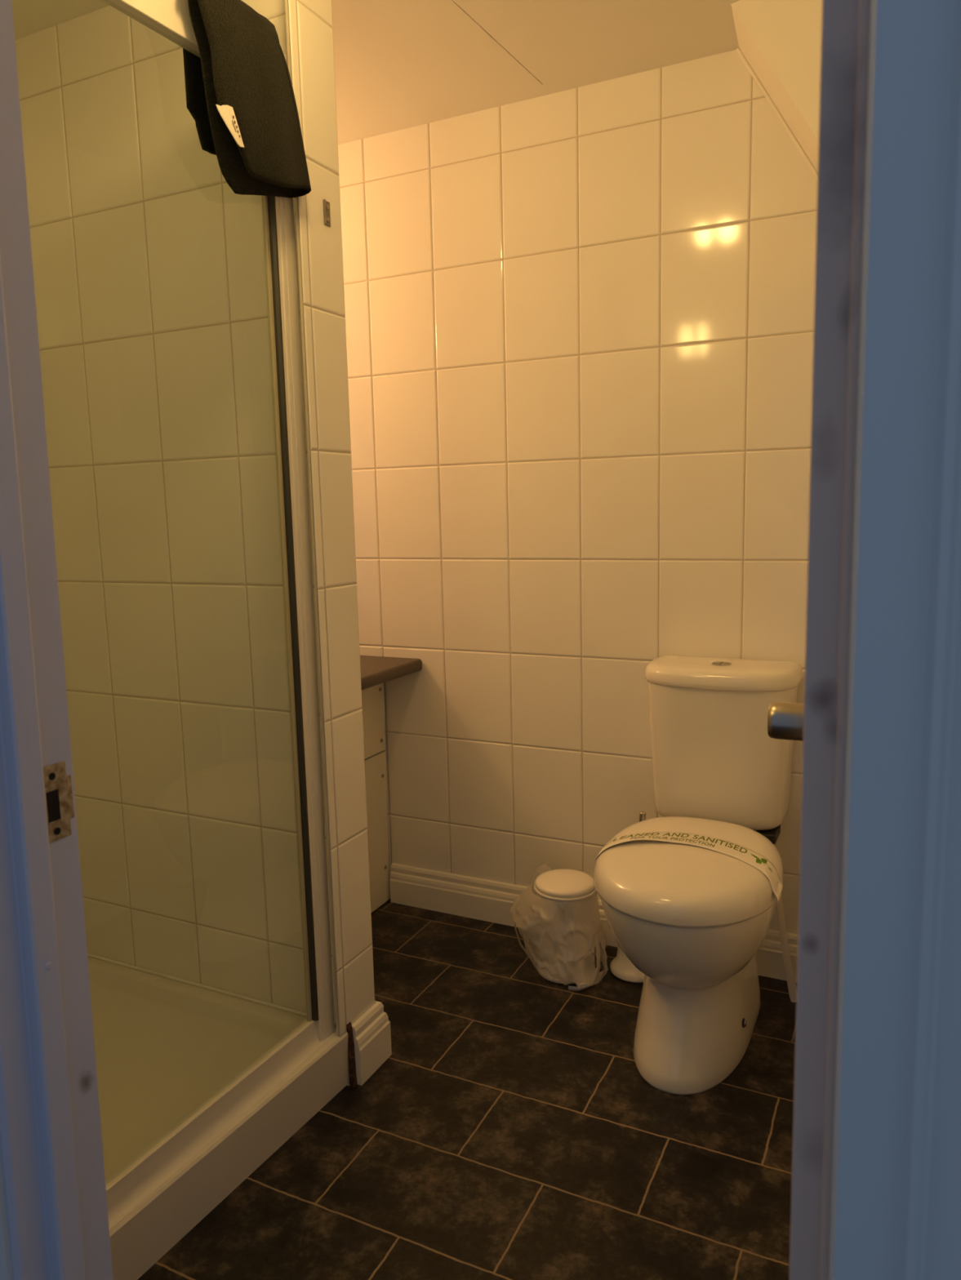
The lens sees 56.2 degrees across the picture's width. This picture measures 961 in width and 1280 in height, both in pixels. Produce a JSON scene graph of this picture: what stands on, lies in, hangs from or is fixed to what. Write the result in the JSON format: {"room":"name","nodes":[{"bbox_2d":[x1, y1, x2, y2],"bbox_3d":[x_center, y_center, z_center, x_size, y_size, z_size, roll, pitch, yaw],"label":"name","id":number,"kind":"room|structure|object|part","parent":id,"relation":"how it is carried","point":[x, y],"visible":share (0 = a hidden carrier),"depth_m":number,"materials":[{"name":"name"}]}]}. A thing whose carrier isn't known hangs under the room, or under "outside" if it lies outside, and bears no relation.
{"room":"hotel bathroom","nodes":[
{"label":"hotel bathroom","id":0,"kind":"room"},
{"bbox_2d":[14,0,391,1085],"bbox_3d":[-0.619,-0.176,1.896,0.846,2.157,0.114,3,9,26],"label":"wall","id":1,"kind":"structure","parent":0,"point":[149,274],"depth_m":1.85,"materials":[{"name":"white tile"}]},
{"bbox_2d":[346,1022,357,1087],"bbox_3d":[-0.263,0.832,1.808,0.024,0.134,0.011,3,9,26],"label":"trim","id":2,"kind":"structure","parent":1,"relation":"attached to","point":[351,1053],"depth_m":1.80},
{"bbox_2d":[296,0,374,1085],"bbox_3d":[-0.269,-0.157,1.708,0.009,2.157,0.105,3,9,26],"label":"wall","id":3,"kind":"structure","parent":0,"point":[314,17],"depth_m":1.69,"materials":[{"name":"white tile"}]},
{"bbox_2d":[284,0,346,1036],"bbox_3d":[-0.298,-0.217,1.641,0.009,2.018,0.023,3,9,26],"label":"tile strip","id":4,"kind":"object","parent":3,"relation":"attached to","point":[291,9],"visible":0.91,"depth_m":1.64,"materials":[{"name":"white"}]},
{"bbox_2d":[323,199,330,226],"bbox_3d":[-0.275,-0.768,1.619,0.006,0.042,0.019,3,9,26],"label":"plate","id":5,"kind":"object","parent":3,"relation":"attached to","point":[326,216],"visible":1,"depth_m":1.62,"materials":[{"name":"grey metal"}]},
{"bbox_2d":[11,0,739,144],"bbox_3d":[-0.411,-1.215,1.473,2.340,0.050,1.782,3,9,26],"label":"ceiling","id":6,"kind":"structure","parent":0,"point":[400,64],"depth_m":1.92,"materials":[{"name":"white paint"}]},
{"bbox_2d":[137,898,796,1279],"bbox_3d":[-0.364,1.090,0.788,3.300,0.078,3.660,3,9,26],"label":"floor","id":7,"kind":"structure","parent":0,"point":[511,1128],"depth_m":1.61,"materials":[{"name":"tile"}]},
{"bbox_2d":[87,952,348,1279],"bbox_3d":[-0.810,0.882,1.605,0.807,0.120,0.893,3,9,26],"label":"shower tray","id":8,"kind":"object","parent":7,"relation":"on","point":[165,1045],"visible":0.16,"depth_m":1.74,"materials":[{"name":"white plastic"}]},
{"bbox_2d":[87,956,306,1181],"bbox_3d":[-0.846,0.883,1.624,0.726,0.112,0.888,3,9,26],"label":"basin","id":9,"kind":"object","parent":8,"relation":"in","point":[165,1044],"depth_m":1.86,"materials":[{"name":"white plastic"}]},
{"bbox_2d":[101,0,335,1230],"bbox_3d":[-0.516,-0.050,1.294,0.032,1.800,0.859,3,9,27],"label":"shower frame","id":10,"kind":"object","parent":8,"relation":"on","point":[148,1171],"visible":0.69,"depth_m":1.60,"materials":[{"name":"white metal"}]},
{"bbox_3d":[-0.539,-0.905,1.170,0.026,0.072,0.859,3,9,27],"label":"rail","id":11,"kind":"part","parent":10,"relation":"part of","materials":[{"name":"white"}]},
{"bbox_3d":[-0.498,0.815,1.415,0.030,0.052,0.849,3,9,27],"label":"rail","id":12,"kind":"part","parent":10,"relation":"part of","materials":[{"name":"white metal"}]},
{"bbox_2d":[182,0,311,198],"bbox_3d":[-0.383,-0.857,1.431,0.102,0.296,0.254,3,9,26],"label":"bath mat","id":13,"kind":"object","parent":10,"relation":"hanging from","point":[241,100],"visible":0.99,"depth_m":1.41,"materials":[{"name":"black fabric"}]},
{"bbox_2d":[231,115,239,137],"bbox_3d":[-0.371,-0.781,1.367,0.001,0.027,0.015,4,10,31],"label":"print","id":14,"kind":"object","parent":13,"relation":"attached to","point":[235,118],"depth_m":1.37,"materials":[{"name":"brown"}]},
{"bbox_3d":[-0.332,-0.072,1.652,0.029,1.726,0.046,3,9,26],"label":"frame post","id":15,"kind":"part","parent":10,"relation":"part of","materials":[{"name":"white metal"}]},
{"bbox_2d":[364,751,389,912],"bbox_3d":[-0.422,0.592,2.356,0.025,0.453,0.652,3,9,26],"label":"panel","id":16,"kind":"object","parent":7,"relation":"on","point":[375,764],"visible":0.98,"depth_m":2.59,"materials":[{"name":"beige"}]},
{"bbox_2d":[533,868,595,988],"bbox_3d":[0.214,0.705,2.225,0.165,0.242,0.163,3,9,26],"label":"pedal bin","id":17,"kind":"object","parent":7,"relation":"on","point":[565,886],"visible":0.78,"depth_m":2.18,"materials":[{"name":"white metal"}]},
{"bbox_2d":[510,863,608,991],"bbox_3d":[0.197,0.704,2.223,0.240,0.252,0.191,3,9,26],"label":"liner","id":18,"kind":"object","parent":17,"relation":"in","point":[561,938],"visible":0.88,"depth_m":2.15,"materials":[{"name":"white plastic"}]},
{"bbox_3d":[0.208,0.595,2.216,0.149,0.022,0.149,3,9,26],"label":"lid","id":19,"kind":"part","parent":17,"relation":"part of","materials":[{"name":"white plastic"}]},
{"bbox_2d":[609,811,645,982],"bbox_3d":[0.380,0.618,2.205,0.125,0.412,0.125,3,9,26],"label":"toilet brush","id":20,"kind":"object","parent":7,"relation":"on","point":[621,967],"visible":0.21,"depth_m":2.19,"materials":[{"name":"white plastic"}]},
{"bbox_3d":[0.391,0.440,2.172,0.018,0.052,0.016,3,9,26],"label":"handle","id":21,"kind":"part","parent":20,"relation":"part of","materials":[{"name":"silver metal"}]},
{"bbox_2d":[593,655,802,1094],"bbox_3d":[0.462,0.469,1.922,0.366,0.786,0.613,3,9,26],"label":"toilet","id":22,"kind":"object","parent":7,"relation":"on","point":[694,920],"visible":0.96,"depth_m":1.83,"materials":[{"name":"white ceramic"}]},
{"bbox_3d":[0.423,0.493,1.844,0.351,0.008,0.417,3,9,26],"label":"seat","id":23,"kind":"part","parent":22,"relation":"part of","materials":[{"name":"white plastic"}]},
{"bbox_3d":[0.422,0.455,1.838,0.366,0.075,0.432,3,9,26],"label":"lid","id":24,"kind":"part","parent":22,"relation":"part of","materials":[{"name":"white plastic"}]},
{"bbox_2d":[594,831,782,902],"bbox_3d":[0.425,0.447,1.829,0.365,0.064,0.147,3,9,26],"label":"band","id":25,"kind":"object","parent":22,"relation":"on","point":[742,853],"visible":1,"depth_m":1.83,"materials":[{"name":"white paper"}]},
{"bbox_2d":[606,832,746,853],"bbox_3d":[0.405,0.424,1.873,0.290,0.025,0.062,2,9,19],"label":"print","id":26,"kind":"object","parent":25,"relation":"on","point":[722,846],"depth_m":1.86,"materials":[{"name":"green"}]},
{"bbox_3d":[0.546,0.076,2.056,0.345,0.044,0.191,3,9,26],"label":"cistern lid","id":27,"kind":"part","parent":22,"relation":"part of","materials":[{"name":"white ceramic"}]},
{"bbox_2d":[776,893,796,1002],"bbox_3d":[0.694,0.651,2.058,0.074,0.373,0.013,0,8,11],"label":"pipe","id":28,"kind":"object","parent":7,"relation":"on","point":[791,984],"visible":0.61,"depth_m":2.06,"materials":[{"name":"beige plastic"}]},
{"bbox_2d":[337,49,817,934],"bbox_3d":[0.002,-0.267,2.416,2.220,2.157,0.050,3,9,26],"label":"wall","id":29,"kind":"structure","parent":0,"point":[579,322],"depth_m":2.25,"materials":[{"name":"white tile"}]},
{"bbox_2d":[360,655,422,689],"bbox_3d":[-0.728,0.098,2.421,0.924,0.034,0.682,3,9,26],"label":"countertop","id":30,"kind":"structure","parent":29,"relation":"attached to","point":[375,670],"depth_m":2.42,"materials":[{"name":"laminate"}]},
{"bbox_2d":[361,683,385,759],"bbox_3d":[-0.427,0.246,2.304,0.023,0.236,0.652,3,9,26],"label":"panel","id":31,"kind":"object","parent":30,"relation":"attached to","point":[372,698],"visible":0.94,"depth_m":2.54,"materials":[{"name":"beige"}]},
{"bbox_2d":[389,862,797,982],"bbox_3d":[0.372,0.748,2.353,1.414,0.114,0.020,3,9,26],"label":"baseboard","id":32,"kind":"structure","parent":29,"relation":"attached to","point":[484,900],"depth_m":2.53,"materials":[{"name":"white paint"}]},
{"bbox_2d":[731,0,822,172],"bbox_3d":[0.706,-0.880,1.774,0.448,0.753,0.299,3,9,26],"label":"ceiling","id":33,"kind":"structure","parent":29,"relation":"attached to","point":[780,40],"depth_m":1.73,"materials":[{"name":"white paint"}]},
{"bbox_2d":[735,47,817,178],"bbox_3d":[0.664,-1.085,1.927,0.237,0.391,0.008,3,9,26],"label":"trim","id":34,"kind":"structure","parent":29,"relation":"attached to","point":[777,113],"depth_m":1.93,"materials":[{"name":"white paint"}]},
{"bbox_2d":[609,943,644,982],"bbox_3d":[0.384,0.762,2.226,0.125,0.121,0.125,3,9,26],"label":"pot","id":35,"kind":"object","parent":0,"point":[621,967],"depth_m":2.19,"materials":[{"name":"white plastic"}]},
{"bbox_2d":[767,701,804,741],"bbox_3d":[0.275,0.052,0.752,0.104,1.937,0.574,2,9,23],"label":"door handle","id":36,"kind":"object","parent":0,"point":[784,719],"depth_m":0.95,"materials":[{"name":"metal"}]},
{"bbox_3d":[-0.202,0.011,0.615,2.950,2.137,0.075,3,9,26],"label":"wall","id":37,"kind":"structure","parent":0,"visible":0},
{"bbox_2d":[0,1145,13,1279],"bbox_3d":[-0.408,0.079,0.660,0.058,1.962,0.018,3,9,26],"label":"trim","id":38,"kind":"structure","parent":37,"relation":"attached to","point":[6,1267],"depth_m":0.70,"materials":[{"name":"paint"}]},
{"bbox_2d":[0,0,112,1279],"bbox_3d":[-0.356,0.073,0.694,0.034,1.962,0.114,3,9,26],"label":"door frame","id":39,"kind":"structure","parent":37,"relation":"attached to","point":[51,1137],"depth_m":0.70,"materials":[{"name":"paint"}]},
{"bbox_2d":[43,760,76,843],"bbox_3d":[-0.339,0.129,0.727,0.004,0.062,0.032,2,9,20],"label":"strike plate","id":40,"kind":"object","parent":39,"relation":"attached to","point":[58,786],"visible":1,"depth_m":0.72,"materials":[{"name":"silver metal"}]},
{"bbox_2d":[789,0,871,1279],"bbox_3d":[0.172,0.098,0.436,0.032,1.962,0.088,3,9,26],"label":"door frame","id":41,"kind":"structure","parent":37,"relation":"attached to","point":[845,24],"depth_m":0.39,"materials":[{"name":"paint"}]},
{"bbox_2d":[828,0,960,1279],"bbox_3d":[0.185,0.107,0.371,0.074,1.962,0.018,3,9,26],"label":"trim","id":42,"kind":"structure","parent":37,"relation":"attached to","point":[895,1200],"depth_m":0.36,"materials":[{"name":"paint"}]}
]}

